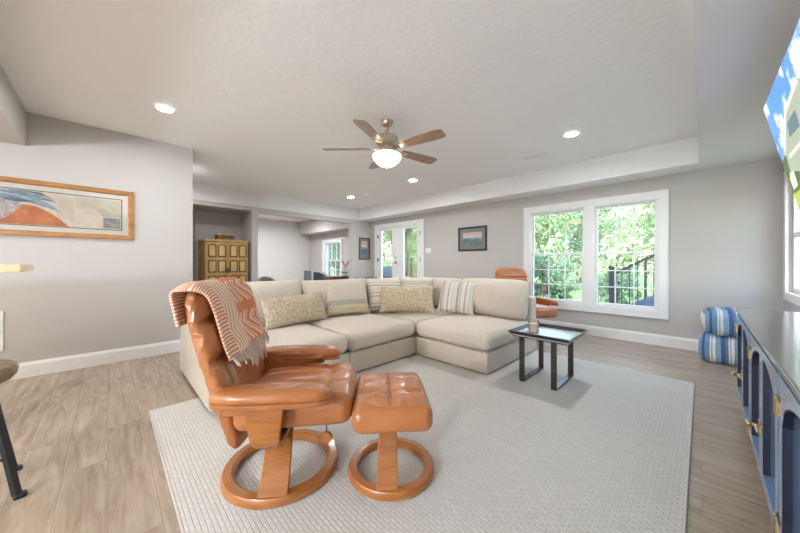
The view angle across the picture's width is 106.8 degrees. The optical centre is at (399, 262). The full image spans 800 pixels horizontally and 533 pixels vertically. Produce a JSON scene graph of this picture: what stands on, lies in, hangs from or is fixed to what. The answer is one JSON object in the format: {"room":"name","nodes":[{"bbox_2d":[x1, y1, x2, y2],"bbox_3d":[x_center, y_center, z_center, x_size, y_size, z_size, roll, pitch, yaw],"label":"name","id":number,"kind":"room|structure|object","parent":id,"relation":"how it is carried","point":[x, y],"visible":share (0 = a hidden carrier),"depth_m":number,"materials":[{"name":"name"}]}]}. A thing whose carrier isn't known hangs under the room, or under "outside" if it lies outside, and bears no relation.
{"room":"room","nodes":[
{"label":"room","id":0,"kind":"room"},
{"bbox_2d":[0,63,26,145],"bbox_3d":[-3.618,-1.387,-0.101,4.100,0.355,4.870,0,0,-45],"label":"beam","id":1,"kind":"structure","parent":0,"point":[13,115],"depth_m":2.67,"materials":[{"name":"grey paint"}]},
{"bbox_2d":[0,112,192,362],"bbox_3d":[-6.954,-0.142,4.312,5.530,2.845,6.100,0,0,-45],"label":"wall","id":2,"kind":"structure","parent":0,"point":[80,295],"depth_m":3.43,"materials":[{"name":"grey paint"}]},
{"bbox_2d":[0,311,2,350],"bbox_3d":[-4.110,0.680,2.821,0.415,0.400,0.014,0,0,-45],"label":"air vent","id":3,"kind":"object","parent":2,"relation":"in","point":[1,312],"visible":1,"depth_m":2.96,"materials":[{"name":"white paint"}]},
{"bbox_2d":[0,176,133,239],"bbox_3d":[-3.817,-0.574,3.095,1.560,0.585,0.030,0,0,-45],"label":"framed artwork","id":4,"kind":"object","parent":2,"relation":"attached to","point":[28,207],"visible":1,"depth_m":3.24,"materials":[{"name":"multicoloured paper"}]},
{"bbox_2d":[0,186,121,230],"bbox_3d":[-3.821,-0.574,3.099,1.350,0.375,0.002,0,0,-45],"label":"print","id":5,"kind":"object","parent":4,"relation":"attached to","point":[20,206],"depth_m":3.21,"materials":[{"name":"multicoloured paper"}]},
{"bbox_2d":[7,340,179,380],"bbox_3d":[-4.809,1.103,2.131,5.530,0.155,0.018,0,0,-45],"label":"baseboard","id":6,"kind":"structure","parent":2,"relation":"attached to","point":[53,365],"depth_m":3.39,"materials":[{"name":"white paint"}]},
{"bbox_2d":[193,200,370,281],"bbox_3d":[-2.893,-0.028,7.548,4.800,2.415,0.900,0,0,-45],"label":"wall partition","id":7,"kind":"structure","parent":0,"point":[209,218],"depth_m":6.75,"materials":[{"name":"grey paint"}]},
{"bbox_2d":[359,237,369,259],"bbox_3d":[-1.041,-0.420,8.717,0.400,0.640,0.027,0,0,-45],"label":"framed print","id":8,"kind":"object","parent":7,"relation":"attached to","point":[364,243],"visible":1,"depth_m":8.72,"materials":[{"name":"paper"}]},
{"bbox_2d":[258,218,308,280],"bbox_3d":[-5.322,-0.193,10.019,4.800,2.745,0.150,0,0,-45],"label":"wall","id":9,"kind":"structure","parent":0,"point":[283,254],"depth_m":10.88,"materials":[{"name":"white paint"}]},
{"bbox_2d":[299,220,348,235],"bbox_3d":[-2.414,-1.317,10.178,0.430,0.495,3.700,0,0,-45],"label":"bulkhead","id":10,"kind":"object","parent":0,"point":[308,227],"visible":0.57,"depth_m":10.34,"materials":[{"name":"grey paint"}]},
{"bbox_2d":[0,0,697,221],"bbox_3d":[-3.170,-1.625,4.001,10.490,0.120,11.850,0,0,-45],"label":"ceiling","id":11,"kind":"structure","parent":0,"point":[257,90],"depth_m":2.52,"materials":[{"name":"white paint"}]},
{"bbox_2d":[153,103,175,112],"bbox_3d":[-2.372,-1.558,2.997,0.180,0.010,0.180,0,0,-45],"label":"recessed light","id":12,"kind":"object","parent":11,"relation":"in","point":[162,107],"visible":1,"depth_m":3.00,"materials":[{"name":"white paint"}]},
{"bbox_2d":[322,119,445,168],"bbox_3d":[-0.105,-1.301,3.285,1.352,0.528,1.352,0,0,-45],"label":"ceiling fan","id":13,"kind":"object","parent":11,"relation":"hanging from","point":[387,156],"visible":1,"depth_m":3.18,"materials":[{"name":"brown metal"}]},
{"bbox_2d":[521,152,547,159],"bbox_3d":[1.960,-1.558,4.340,0.140,0.014,0.340,0,0,-45],"label":"ceiling vent","id":14,"kind":"object","parent":11,"relation":"in","point":[541,153],"visible":1,"depth_m":4.33,"materials":[{"name":"white metal"}]},
{"bbox_2d":[563,131,579,137],"bbox_3d":[2.074,-1.558,3.596,0.180,0.010,0.180,0,0,-45],"label":"recessed light","id":15,"kind":"object","parent":11,"relation":"in","point":[571,133],"visible":1,"depth_m":3.60,"materials":[{"name":"white paint"}]},
{"bbox_2d":[0,335,774,532],"bbox_3d":[-3.220,1.240,3.952,10.350,0.120,11.850,0,0,-45],"label":"floor","id":16,"kind":"structure","parent":0,"point":[84,441],"depth_m":1.90,"materials":[{"name":"brown wood"}]},
{"bbox_2d":[0,359,27,500],"bbox_3d":[-2.147,0.846,1.459,0.380,0.668,0.380,0,0,35],"label":"bar stool","id":17,"kind":"object","parent":16,"relation":"on","point":[8,368],"visible":1,"depth_m":1.49,"materials":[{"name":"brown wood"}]},
{"bbox_2d":[0,264,32,271],"bbox_3d":[-3.217,0.594,1.360,1.900,1.172,0.450,0,0,-45],"label":"countertop","id":18,"kind":"structure","parent":16,"relation":"on","point":[3,267],"depth_m":1.85,"materials":[{"name":"brown wood"}]},
{"bbox_2d":[198,239,248,281],"bbox_3d":[-3.849,0.345,6.495,0.850,1.670,0.660,0,0,-45],"label":"armoire","id":19,"kind":"object","parent":16,"relation":"on","point":[217,258],"visible":0.64,"depth_m":6.24,"materials":[{"name":"brown wood"}]},
{"bbox_2d":[214,233,234,239],"bbox_3d":[-3.802,-0.557,6.441,0.182,0.135,0.342,0,0,37],"label":"box","id":20,"kind":"object","parent":19,"relation":"on","point":[218,235],"visible":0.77,"depth_m":6.36,"materials":[{"name":"brown wood"}]},
{"bbox_2d":[258,276,275,280],"bbox_3d":[-3.542,0.771,7.909,0.490,0.822,0.445,0,0,-45],"label":"tub chair","id":21,"kind":"object","parent":16,"relation":"on","point":[263,278],"visible":0.14,"depth_m":8.05,"materials":[{"name":"grey fabric"}]},
{"bbox_2d":[303,270,328,280],"bbox_3d":[-2.536,0.700,9.560,0.950,0.960,0.560,0,0,-45],"label":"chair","id":22,"kind":"object","parent":16,"relation":"on","point":[307,274],"visible":0.3,"depth_m":9.22,"materials":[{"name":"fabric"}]},
{"bbox_2d":[322,276,348,279],"bbox_3d":[-1.882,0.792,9.159,0.920,0.775,0.400,0,0,-45],"label":"console table","id":23,"kind":"object","parent":16,"relation":"on","point":[324,277],"visible":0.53,"depth_m":8.91,"materials":[{"name":"brown wood"}]},
{"bbox_2d":[340,260,348,275],"bbox_3d":[-1.746,0.155,9.358,0.321,0.500,0.315,0,0,21],"label":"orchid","id":24,"kind":"object","parent":23,"relation":"on","point":[344,273],"visible":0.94,"depth_m":9.33,"materials":[{"name":"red plant"}]},
{"bbox_2d":[149,350,694,532],"bbox_3d":[0.445,1.173,2.622,3.854,0.014,3.019,0,0,-45],"label":"area rug","id":25,"kind":"object","parent":16,"relation":"on","point":[608,450],"visible":0.66,"depth_m":1.77,"materials":[{"name":"beige carpet"}]},
{"bbox_2d":[185,292,356,509],"bbox_3d":[-0.665,0.643,1.711,0.828,1.048,0.827,0,0,-8],"label":"recliner","id":26,"kind":"object","parent":25,"relation":"on","point":[291,387],"visible":0.88,"depth_m":1.46,"materials":[{"name":"brown leather"}]},
{"bbox_2d":[169,277,269,366],"bbox_3d":[-0.950,0.336,1.679,0.313,0.493,0.589,0,0,-8],"label":"throw blanket","id":27,"kind":"object","parent":26,"relation":"on","point":[232,302],"visible":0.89,"depth_m":1.58,"materials":[{"name":"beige fabric"}]},
{"bbox_2d":[180,276,536,411],"bbox_3d":[-0.256,0.688,3.577,3.550,0.960,2.400,0,0,-45],"label":"sectional sofa","id":28,"kind":"object","parent":25,"relation":"on","point":[481,341],"visible":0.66,"depth_m":3.48,"materials":[{"name":"fabric"}]},
{"bbox_2d":[246,279,301,325],"bbox_3d":[-1.622,0.471,3.461,1.060,0.535,0.265,0,-10,-45],"label":"cushion","id":29,"kind":"object","parent":28,"relation":"on","point":[280,288],"depth_m":3.48,"materials":[{"name":"fabric"}]},
{"bbox_2d":[259,292,327,329],"bbox_3d":[-1.222,0.548,3.507,0.256,0.329,0.863,0,0,32],"label":"lumbar pillow","id":30,"kind":"object","parent":28,"relation":"on","point":[279,311],"visible":1,"depth_m":3.36,"materials":[{"name":"fabric"}]},
{"bbox_2d":[257,323,347,353],"bbox_3d":[-1.303,0.823,3.112,1.040,0.230,1.210,0,0,-45],"label":"seat cushion","id":31,"kind":"object","parent":28,"relation":"on","point":[299,333],"depth_m":2.98,"materials":[{"name":"fabric"}]},
{"bbox_2d":[301,278,364,307],"bbox_3d":[-0.886,0.481,4.182,1.070,0.515,0.269,0,-10,-45],"label":"cushion","id":32,"kind":"object","parent":28,"relation":"on","point":[309,286],"depth_m":3.92,"materials":[{"name":"fabric"}]},
{"bbox_2d":[325,281,369,316],"bbox_3d":[-0.735,0.484,4.089,0.660,0.457,0.280,0,0,-31],"label":"throw pillow","id":33,"kind":"object","parent":28,"relation":"on","point":[343,298],"visible":0.97,"depth_m":4.02,"materials":[{"name":"fabric"}]},
{"bbox_2d":[302,313,414,350],"bbox_3d":[-0.569,0.823,3.834,1.000,0.230,1.210,0,0,-45],"label":"seat cushion","id":34,"kind":"object","parent":28,"relation":"on","point":[363,331],"depth_m":3.49,"materials":[{"name":"fabric"}]},
{"bbox_2d":[367,280,399,311],"bbox_3d":[-0.231,0.487,4.460,0.525,0.450,0.211,0,0,-19],"label":"throw pillow","id":35,"kind":"object","parent":28,"relation":"on","point":[374,289],"visible":0.55,"depth_m":4.38,"materials":[{"name":"beige fabric"}]},
{"bbox_2d":[364,276,410,306],"bbox_3d":[-0.155,0.487,4.850,1.040,0.505,0.268,0,-10,-45],"label":"cushion","id":36,"kind":"object","parent":28,"relation":"on","point":[371,279],"depth_m":4.63,"materials":[{"name":"fabric"}]},
{"bbox_2d":[380,286,434,311],"bbox_3d":[0.108,0.526,4.314,0.802,0.362,0.244,0,0,0],"label":"lumbar pillow","id":37,"kind":"object","parent":28,"relation":"on","point":[394,299],"visible":1,"depth_m":4.25,"materials":[{"name":"fabric"}]},
{"bbox_2d":[370,308,458,333],"bbox_3d":[0.178,0.823,4.590,1.106,0.230,1.179,0,0,-45],"label":"seat cushion","id":38,"kind":"object","parent":28,"relation":"on","point":[414,317],"depth_m":4.19,"materials":[{"name":"fabric"}]},
{"bbox_2d":[398,277,432,286],"bbox_3d":[0.243,0.465,4.696,0.562,0.487,0.205,0,0,5],"label":"throw pillow","id":39,"kind":"object","parent":28,"relation":"on","point":[404,281],"visible":0.34,"depth_m":4.68,"materials":[{"name":"beige fabric"}]},
{"bbox_2d":[417,277,462,307],"bbox_3d":[0.602,0.486,4.828,0.265,0.505,1.000,14,-10,-44],"label":"cushion","id":40,"kind":"object","parent":28,"relation":"on","point":[437,282],"depth_m":4.68,"materials":[{"name":"fabric"}]},
{"bbox_2d":[437,280,475,314],"bbox_3d":[0.807,0.484,4.217,0.551,0.475,0.236,0,0,28],"label":"throw pillow","id":41,"kind":"object","parent":28,"relation":"on","point":[457,297],"visible":0.99,"depth_m":4.14,"materials":[{"name":"beige fabric"}]},
{"bbox_2d":[417,313,527,350],"bbox_3d":[0.944,0.823,3.800,1.122,0.230,1.025,0,0,-45],"label":"seat cushion","id":42,"kind":"object","parent":28,"relation":"on","point":[477,331],"depth_m":3.46,"materials":[{"name":"fabric"}]},
{"bbox_2d":[462,278,528,319],"bbox_3d":[1.266,0.476,4.106,0.347,0.525,1.020,13,-9,-44],"label":"cushion","id":43,"kind":"object","parent":28,"relation":"on","point":[500,299],"depth_m":3.87,"materials":[{"name":"fabric"}]},
{"bbox_2d":[348,372,433,501],"bbox_3d":[-0.050,0.922,1.688,0.486,0.492,0.530,0,0,-5],"label":"ottoman","id":44,"kind":"object","parent":25,"relation":"on","point":[388,404],"visible":0.97,"depth_m":1.52,"materials":[{"name":"brown leather"}]},
{"bbox_2d":[352,372,432,433],"bbox_3d":[-0.053,0.752,1.687,0.400,0.153,0.530,0,0,-5],"label":"cushion","id":45,"kind":"object","parent":44,"relation":"on","point":[390,402],"depth_m":1.47,"materials":[{"name":"leather"}]},
{"bbox_2d":[508,322,588,390],"bbox_3d":[1.492,0.920,2.989,0.598,0.495,0.568,0,0,-45],"label":"side table","id":46,"kind":"object","parent":25,"relation":"on","point":[555,334],"visible":0.98,"depth_m":2.94,"materials":[{"name":"black metal"}]},
{"bbox_2d":[528,319,538,332],"bbox_3d":[1.365,0.640,3.033,0.105,0.125,0.105,0,0,-45],"label":"candle","id":47,"kind":"object","parent":46,"relation":"on","point":[533,327],"visible":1,"depth_m":3.00,"materials":[{"name":"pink wax"}]},
{"bbox_2d":[508,322,588,344],"bbox_3d":[1.492,0.700,2.989,0.598,0.056,0.568,0,0,-45],"label":"tray","id":48,"kind":"object","parent":46,"relation":"on","point":[555,334],"depth_m":2.94,"materials":[{"name":"brown metal"}]},
{"bbox_2d":[495,268,558,341],"bbox_3d":[1.993,0.630,4.756,0.869,1.100,0.869,0,0,-12],"label":"recliner","id":49,"kind":"object","parent":16,"relation":"on","point":[543,308],"visible":0.35,"depth_m":4.84,"materials":[{"name":"brown leather"}]},
{"bbox_2d":[698,330,736,365],"bbox_3d":[3.954,1.010,3.546,0.582,0.340,0.558,0,0,-42],"label":"pouf","id":50,"kind":"object","parent":16,"relation":"on","point":[712,348],"visible":0.42,"depth_m":3.46,"materials":[{"name":"blue fabric"}]},
{"bbox_2d":[700,307,737,337],"bbox_3d":[3.975,0.700,3.524,0.557,0.310,0.582,0,0,41],"label":"pouf","id":51,"kind":"object","parent":50,"relation":"on","point":[719,321],"visible":0.51,"depth_m":3.45,"materials":[{"name":"blue fabric"}]},
{"bbox_2d":[731,308,799,532],"bbox_3d":[1.860,0.772,1.275,2.860,0.815,0.507,0,0,-45],"label":"media cabinet","id":52,"kind":"object","parent":16,"relation":"on","point":[767,382],"visible":1,"depth_m":1.30,"materials":[{"name":"blue wood"}]},
{"bbox_2d":[193,0,799,221],"bbox_3d":[-1.923,-1.400,2.618,10.330,0.330,7.770,0,0,-45],"label":"ceiling","id":53,"kind":"structure","parent":0,"point":[741,46],"depth_m":3.10,"materials":[{"name":"white paint"}]},
{"bbox_2d":[309,158,783,339],"bbox_3d":[0.506,-0.142,7.629,0.160,2.845,11.830,0,0,-45],"label":"wall","id":54,"kind":"structure","parent":0,"point":[726,223],"depth_m":4.05,"materials":[{"name":"grey paint"}]},
{"bbox_2d":[322,239,341,275],"bbox_3d":[-2.345,-0.080,10.506,0.190,1.488,1.278,0,0,-45],"label":"window","id":55,"kind":"structure","parent":54,"relation":"in","point":[331,249],"depth_m":10.56,"materials":[{"name":"white paint"}]},
{"bbox_2d":[375,218,423,277],"bbox_3d":[-0.015,0.035,8.137,0.190,2.289,1.903,0,0,-45],"label":"door frame","id":56,"kind":"structure","parent":54,"relation":"in","point":[417,221],"depth_m":7.80,"materials":[{"name":"white paint"}]},
{"bbox_2d":[377,227,397,277],"bbox_3d":[-0.366,0.090,8.392,0.123,2.140,0.850,0,0,-45],"label":"door","id":57,"kind":"structure","parent":56,"relation":"attached to","point":[387,259],"depth_m":8.41,"materials":[{"name":"white paint"}]},
{"bbox_2d":[398,224,420,276],"bbox_3d":[0.250,0.090,7.798,0.078,2.140,0.850,0,0,-45],"label":"door","id":58,"kind":"structure","parent":56,"relation":"attached to","point":[404,233],"depth_m":7.91,"materials":[{"name":"white paint"}]},
{"bbox_2d":[425,248,430,252],"bbox_3d":[0.690,-0.307,7.320,0.011,0.115,0.170,0,0,-45],"label":"light switch","id":59,"kind":"object","parent":54,"relation":"attached to","point":[427,250],"visible":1,"depth_m":7.32,"materials":[{"name":"white paint"}]},
{"bbox_2d":[458,225,486,250],"bbox_3d":[1.559,-0.524,6.424,0.027,0.522,0.705,0,0,-45],"label":"framed landscape","id":60,"kind":"object","parent":54,"relation":"attached to","point":[474,238],"visible":1,"depth_m":6.41,"materials":[{"name":"grey"}]},
{"bbox_2d":[463,231,481,245],"bbox_3d":[1.563,-0.524,6.428,0.002,0.282,0.465,0,0,-45],"label":"print","id":61,"kind":"object","parent":60,"relation":"attached to","point":[470,238],"depth_m":6.42,"materials":[{"name":"multicoloured"}]},
{"bbox_2d":[524,189,668,319],"bbox_3d":[3.116,-0.121,4.954,0.190,1.836,2.038,0,0,-45],"label":"window","id":62,"kind":"structure","parent":54,"relation":"in","point":[589,303],"depth_m":4.76,"materials":[{"name":"white paint"}]},
{"bbox_2d":[536,319,697,350],"bbox_3d":[2.534,1.103,5.440,0.018,0.155,5.545,0,0,-45],"label":"baseboard","id":63,"kind":"structure","parent":54,"relation":"attached to","point":[640,337],"depth_m":4.43,"materials":[{"name":"white paint"}]},
{"bbox_2d":[784,169,799,311],"bbox_3d":[0.857,-0.142,-0.209,10.330,2.845,0.160,0,0,-45],"label":"wall","id":64,"kind":"structure","parent":0,"point":[788,306],"depth_m":3.27,"materials":[{"name":"grey paint"}]},
{"bbox_2d":[763,19,799,209],"bbox_3d":[2.099,-0.654,1.381,1.470,0.818,0.385,0,0,-45],"label":"television","id":65,"kind":"object","parent":64,"relation":"attached to","point":[781,109],"visible":1,"depth_m":1.70,"materials":[{"name":"multicoloured glass"}]},
{"bbox_2d":[783,171,799,305],"bbox_3d":[3.919,-0.310,2.868,1.290,1.440,0.114,0,0,-45],"label":"window","id":66,"kind":"structure","parent":64,"relation":"in","point":[793,298],"depth_m":3.24,"materials":[{"name":"white paint"}]},
{"label":"outside","id":67,"kind":"structure","parent":0,"visible":0},
{"bbox_2d":[413,271,652,303],"bbox_3d":[7.248,1.390,21.153,80.000,0.180,100.000,0,0,-45],"label":"ground","id":68,"kind":"structure","parent":67,"point":[577,296],"depth_m":14.04,"materials":[{"name":"green plant"}]},
{"bbox_2d":[410,227,416,277],"bbox_3d":[0.729,-1.519,15.397,3.695,5.825,3.270,0,0,37],"label":"tree","id":69,"kind":"object","parent":68,"relation":"on","point":[413,246],"visible":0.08,"depth_m":14.33,"materials":[{"name":"green plant"}]},
{"bbox_2d":[413,205,654,279],"bbox_3d":[6.010,-3.849,35.308,4.219,10.749,74.549,0,0,-45],"label":"woodland edge","id":70,"kind":"object","parent":68,"relation":"on","point":[627,260],"visible":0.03,"depth_m":23.25,"materials":[{"name":"green plant"}]},
{"bbox_2d":[535,212,578,268],"bbox_3d":[4.330,-2.017,11.890,4.347,6.853,3.847,0,0,-17],"label":"tree","id":71,"kind":"object","parent":68,"relation":"on","point":[544,223],"visible":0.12,"depth_m":10.92,"materials":[{"name":"green plant"}]},
{"bbox_2d":[534,250,580,299],"bbox_3d":[4.239,0.512,8.934,1.834,1.795,1.576,0,0,-4],"label":"tree","id":72,"kind":"object","parent":68,"relation":"on","point":[543,274],"visible":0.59,"depth_m":8.72,"materials":[{"name":"green plant"}]},
{"bbox_2d":[535,206,630,283],"bbox_3d":[9.092,-2.679,14.909,4.456,8.177,4.133,0,0,-39],"label":"tree","id":73,"kind":"object","parent":68,"relation":"on","point":[603,215],"visible":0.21,"depth_m":14.00,"materials":[{"name":"green plant"}]},
{"bbox_2d":[554,211,616,282],"bbox_3d":[11.945,-2.858,19.081,3.695,8.561,3.693,0,0,23],"label":"tree","id":74,"kind":"object","parent":68,"relation":"on","point":[577,245],"visible":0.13,"depth_m":19.17,"materials":[{"name":"green plant"}]},
{"bbox_2d":[598,268,643,304],"bbox_3d":[5.547,0.749,7.525,1.284,1.256,1.102,0,0,29],"label":"tree","id":75,"kind":"object","parent":68,"relation":"on","point":[605,277],"visible":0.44,"depth_m":7.41,"materials":[{"name":"green plant"}]},
{"bbox_2d":[608,254,653,306],"bbox_3d":[5.857,-0.187,5.436,1.105,2.973,3.263,0,0,-45],"label":"railing","id":76,"kind":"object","parent":68,"relation":"on","point":[647,301],"depth_m":5.89,"materials":[{"name":"black metal"}]},
{"bbox_2d":[625,203,654,296],"bbox_3d":[7.966,-2.082,8.712,3.513,6.950,3.787,0,0,-12],"label":"tree","id":77,"kind":"object","parent":68,"relation":"on","point":[649,215],"visible":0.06,"depth_m":9.22,"materials":[{"name":"green plant"}]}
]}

